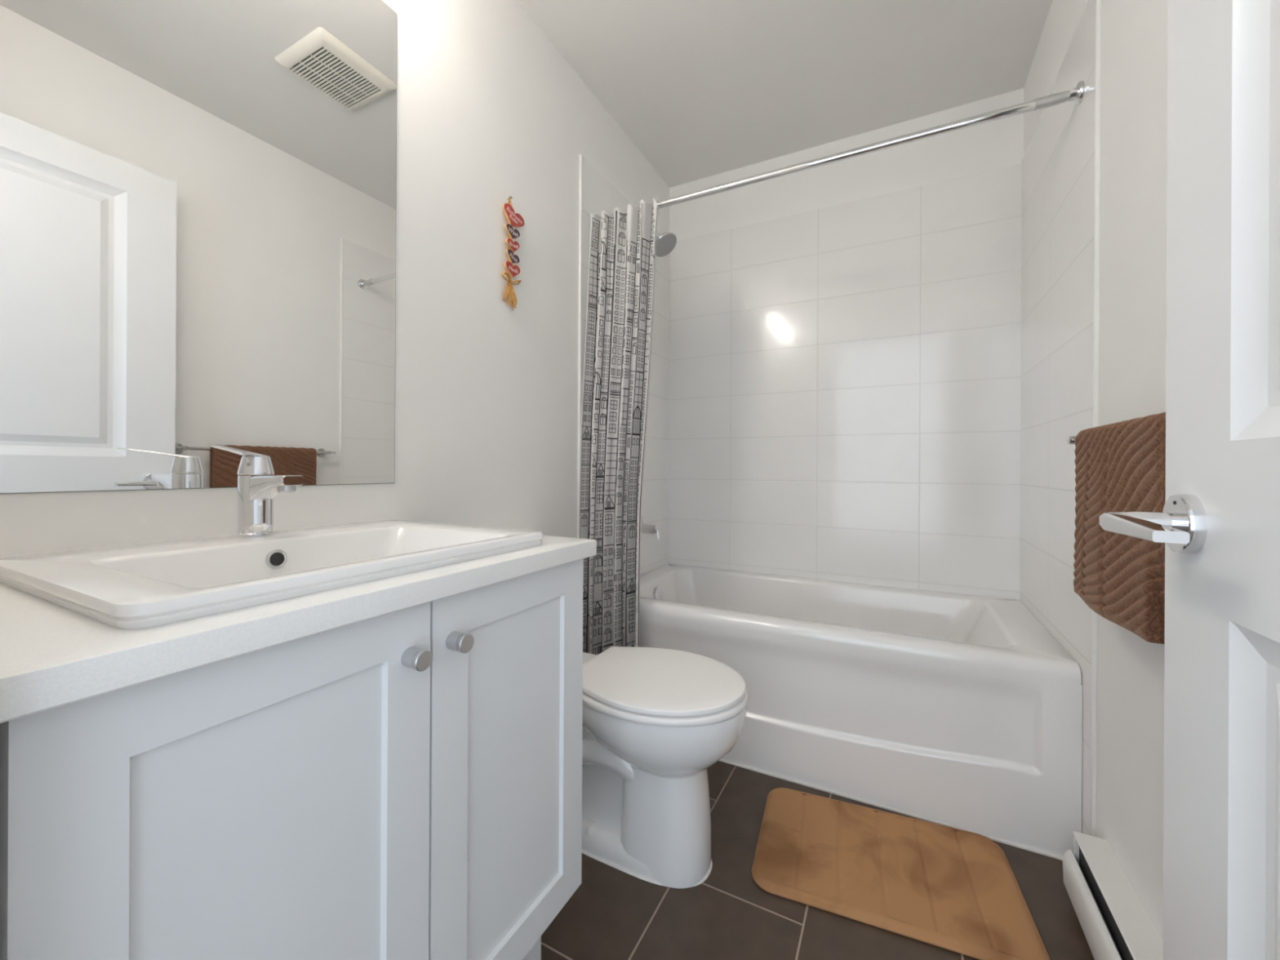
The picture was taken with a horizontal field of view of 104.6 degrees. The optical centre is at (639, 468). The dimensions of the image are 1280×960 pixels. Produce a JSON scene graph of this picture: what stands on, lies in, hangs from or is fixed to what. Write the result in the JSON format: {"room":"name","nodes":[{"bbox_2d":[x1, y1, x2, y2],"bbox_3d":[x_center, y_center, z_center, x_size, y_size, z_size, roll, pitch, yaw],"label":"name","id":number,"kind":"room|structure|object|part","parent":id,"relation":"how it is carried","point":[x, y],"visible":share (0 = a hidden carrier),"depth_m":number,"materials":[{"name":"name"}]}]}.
{"room":"bathroom","nodes":[
{"label":"bathroom","id":0,"kind":"room"},
{"bbox_2d":[0,0,669,558],"bbox_3d":[-0.426,-0.245,1.621,0.125,2.513,2.548,0,0,28],"label":"wall","id":1,"kind":"structure","parent":0,"point":[490,111],"depth_m":1.43,"materials":[{"name":"paint"}]},
{"bbox_2d":[0,0,397,493],"bbox_3d":[-0.758,-0.536,0.895,0.004,1.144,0.704,0,0,28],"label":"wall mirror","id":2,"kind":"object","parent":1,"relation":"attached to","point":[197,197],"visible":1,"depth_m":0.86,"materials":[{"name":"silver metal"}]},
{"bbox_2d":[577,154,582,537],"bbox_3d":[-0.232,-0.095,1.903,0.009,2.216,0.012,0,0,28],"label":"trim","id":3,"kind":"structure","parent":1,"relation":"attached to","point":[580,224],"depth_m":1.90,"materials":[{"name":"tile"}]},
{"bbox_2d":[581,156,669,574],"bbox_3d":[-0.039,-0.094,2.276,0.006,2.216,0.828,0,0,28],"label":"tiled wall","id":4,"kind":"structure","parent":1,"relation":"attached to","point":[598,194],"depth_m":2.48,"materials":[{"name":"white tile"}]},
{"bbox_2d":[640,516,659,539],"bbox_3d":[0.034,0.279,2.272,0.130,0.160,0.160,0,0,28],"label":"shower valve","id":5,"kind":"object","parent":4,"relation":"attached to","point":[645,528],"visible":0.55,"depth_m":2.25,"materials":[{"name":"silver metal"}]},
{"bbox_3d":[0.078,0.295,2.248,0.029,0.056,0.020,0,0,28],"label":"valve lever","id":6,"kind":"part","parent":5,"relation":"part of","materials":[{"name":"silver metal"}]},
{"bbox_2d":[655,231,676,257],"bbox_3d":[0.069,-1.028,2.254,0.198,0.121,0.123,0,0,28],"label":"shower fixture","id":7,"kind":"object","parent":4,"relation":"attached to","point":[665,242],"visible":0.6,"depth_m":2.22,"materials":[{"name":"silver metal"}]},
{"bbox_2d":[594,80,1084,218],"bbox_3d":[0.494,-0.992,1.651,1.508,0.052,0.052,0,0,28],"label":"curtain rod","id":8,"kind":"object","parent":4,"relation":"attached to","point":[1076,95],"visible":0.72,"depth_m":1.50,"materials":[{"name":"silver metal"}]},
{"bbox_2d":[578,196,658,654],"bbox_3d":[-0.063,-0.119,1.881,0.313,1.796,0.158,0,0,28],"label":"shower curtain","id":9,"kind":"object","parent":8,"relation":"hanging from","point":[620,299],"visible":0.94,"depth_m":1.87,"materials":[{"name":"fabric"}]},
{"bbox_2d":[719,759,1062,860],"bbox_3d":[0.466,1.014,1.619,1.507,0.005,0.005,0,0,28],"label":"trim","id":10,"kind":"structure","parent":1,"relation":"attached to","point":[720,760],"depth_m":1.47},
{"bbox_2d":[517,0,1053,187],"bbox_3d":[0.288,-1.548,1.252,1.720,0.100,2.548,0,0,28],"label":"ceiling","id":11,"kind":"structure","parent":0,"point":[701,89],"depth_m":1.83,"materials":[{"name":"paint"}]},
{"bbox_2d":[541,760,1094,959],"bbox_3d":[-0.088,1.063,0.558,1.720,0.100,4.113,0,0,28],"label":"floor","id":12,"kind":"structure","parent":0,"point":[614,913],"depth_m":1.12,"materials":[{"name":"tile"}]},
{"bbox_2d":[0,558,583,959],"bbox_3d":[-0.503,0.589,0.765,0.580,0.844,0.692,0,0,28],"label":"vanity cabinet","id":13,"kind":"object","parent":12,"relation":"on","point":[406,784],"visible":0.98,"depth_m":0.53,"materials":[{"name":"paint"}]},
{"bbox_3d":[-0.360,0.482,0.493,0.020,0.627,0.342,0,0,28],"label":"cabinet door","id":14,"kind":"part","parent":13,"relation":"part of","materials":[{"name":"paint"}]},
{"bbox_2d":[0,535,596,723],"bbox_3d":[-0.505,0.150,0.767,0.578,0.030,0.720,0,0,28],"label":"countertop","id":15,"kind":"structure","parent":13,"relation":"on","point":[52,655],"depth_m":0.43,"materials":[{"name":"stone"}]},
{"bbox_2d":[0,520,543,629],"bbox_3d":[-0.485,0.169,0.749,0.432,0.112,0.554,0,0,28],"label":"sink","id":16,"kind":"object","parent":15,"relation":"in","point":[150,584],"visible":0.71,"depth_m":0.65,"materials":[{"name":"ceramic"}]},
{"bbox_2d":[205,444,302,536],"bbox_3d":[-0.624,0.038,0.790,0.138,0.147,0.111,0,0,28],"label":"faucet","id":17,"kind":"object","parent":16,"relation":"on","point":[258,486],"visible":1,"depth_m":0.81,"materials":[{"name":"silver metal"}]},
{"bbox_3d":[-0.646,-0.026,0.798,0.033,0.018,0.111,0,0,-2],"label":"lever","id":18,"kind":"part","parent":17,"relation":"part of","materials":[{"name":"silver metal"}]},
{"bbox_3d":[-0.598,0.035,0.809,0.110,0.049,0.035,0,0,28],"label":"spout","id":19,"kind":"part","parent":17,"relation":"part of","materials":[{"name":"silver metal"}]},
{"bbox_3d":[-0.273,0.234,0.606,0.028,0.025,0.025,0,0,28],"label":"knob","id":20,"kind":"part","parent":13,"relation":"part of","materials":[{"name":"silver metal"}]},
{"bbox_3d":[-0.242,0.234,0.666,0.028,0.025,0.025,0,0,28],"label":"knob","id":21,"kind":"part","parent":13,"relation":"part of","materials":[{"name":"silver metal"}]},
{"bbox_3d":[-0.199,0.482,0.801,0.020,0.627,0.346,0,0,28],"label":"cabinet door","id":22,"kind":"part","parent":13,"relation":"part of","materials":[{"name":"paint"}]},
{"bbox_2d":[582,849,712,887],"bbox_3d":[-0.038,1.012,1.352,0.483,0.004,0.196,0,0,28],"label":"trim","id":23,"kind":"structure","parent":12,"relation":"on","point":[584,852],"depth_m":1.24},
{"bbox_2d":[582,646,747,888],"bbox_3d":[-0.079,0.625,1.374,0.756,0.776,0.382,0,0,28],"label":"toilet","id":24,"kind":"object","parent":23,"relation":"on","point":[655,721],"visible":0.71,"depth_m":1.21,"materials":[{"name":"ceramic"}]},
{"bbox_3d":[0.054,0.549,1.305,0.444,0.018,0.378,0,0,28],"label":"seat lid","id":25,"kind":"part","parent":24,"relation":"part of","materials":[{"name":"plastic"}]},
{"bbox_2d":[640,564,1082,857],"bbox_3d":[0.642,0.764,1.954,1.507,0.507,0.752,0,0,28],"label":"bathtub","id":26,"kind":"object","parent":12,"relation":"on","point":[960,710],"visible":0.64,"depth_m":1.52,"materials":[{"name":"plastic"}]},
{"bbox_3d":[0.082,0.573,2.246,0.026,0.074,0.074,0,0,28],"label":"overflow plate","id":27,"kind":"part","parent":26,"relation":"part of","materials":[{"name":"silver metal"}]},
{"bbox_2d":[751,787,1050,959],"bbox_3d":[0.621,1.008,1.275,0.608,0.017,0.410,0,0,22],"label":"bath mat","id":28,"kind":"object","parent":12,"relation":"on","point":[953,889],"visible":1,"depth_m":1.22,"materials":[{"name":"brown fabric"}]},
{"bbox_2d":[669,88,1023,240],"bbox_3d":[0.848,-0.238,2.337,1.520,2.513,0.100,0,0,28],"label":"wall","id":29,"kind":"structure","parent":0,"point":[997,144],"depth_m":2.21,"materials":[{"name":"paint"}]},
{"bbox_2d":[667,163,1022,599],"bbox_3d":[0.824,-0.310,2.290,1.508,1.776,0.006,0,0,28],"label":"tiled wall","id":30,"kind":"structure","parent":29,"relation":"attached to","point":[844,401],"depth_m":2.21,"materials":[{"name":"white tile"}]},
{"bbox_2d":[1023,0,1168,940],"bbox_3d":[0.999,-0.237,0.877,0.100,2.513,2.548,0,0,28],"label":"wall","id":31,"kind":"structure","parent":0,"point":[1133,169],"depth_m":1.04,"materials":[{"name":"paint"}]},
{"bbox_2d":[1019,0,1094,835],"bbox_3d":[1.303,-0.087,1.575,0.006,2.216,0.828,0,0,28],"label":"tiled wall","id":32,"kind":"structure","parent":31,"relation":"attached to","point":[1057,227],"depth_m":1.47,"materials":[{"name":"white tile"}]},
{"bbox_2d":[1066,435,1075,444],"bbox_3d":[0.899,-0.065,0.882,0.079,0.042,0.626,0,0,28],"label":"towel bar","id":33,"kind":"object","parent":31,"relation":"attached to","point":[1071,439],"visible":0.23,"depth_m":1.14,"materials":[{"name":"metal"}]},
{"bbox_2d":[1073,412,1165,644],"bbox_3d":[0.873,0.095,0.904,0.056,0.359,0.412,0,0,28],"label":"hand towel","id":34,"kind":"object","parent":33,"relation":"hanging from","point":[1121,466],"visible":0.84,"depth_m":0.85,"materials":[{"name":"brown fabric"}]},
{"bbox_2d":[1090,0,1101,836],"bbox_3d":[1.107,-0.088,1.203,0.009,2.216,0.012,0,0,28],"label":"trim","id":35,"kind":"structure","parent":31,"relation":"attached to","point":[1097,2],"depth_m":1.20,"materials":[{"name":"tile"}]},
{"bbox_2d":[1062,831,1163,959],"bbox_3d":[0.816,0.936,0.732,0.080,0.165,0.958,0,0,28],"label":"baseboard heater","id":36,"kind":"object","parent":31,"relation":"attached to","point":[1115,924],"visible":1,"depth_m":1.00,"materials":[{"name":"metal"}]},
{"bbox_3d":[-0.281,-0.244,0.176,1.520,2.513,0.120,0,0,28],"label":"wall","id":37,"kind":"structure","parent":0,"visible":0},
{"bbox_2d":[1099,0,1279,959],"bbox_3d":[0.466,-0.043,0.291,0.112,2.096,0.776,0,0,28],"label":"door","id":38,"kind":"structure","parent":37,"relation":"in","point":[1218,524],"depth_m":0.52,"materials":[{"name":"paint"}]},
{"bbox_3d":[0.557,0.065,0.553,0.027,0.022,0.129,0,0,25],"label":"lever","id":39,"kind":"part","parent":38,"relation":"part of","materials":[{"name":"silver metal"}]},
{"bbox_3d":[0.629,0.064,0.574,0.014,0.069,0.069,0,0,28],"label":"handle","id":40,"kind":"part","parent":38,"relation":"part of","materials":[{"name":"silver metal"}]}
]}

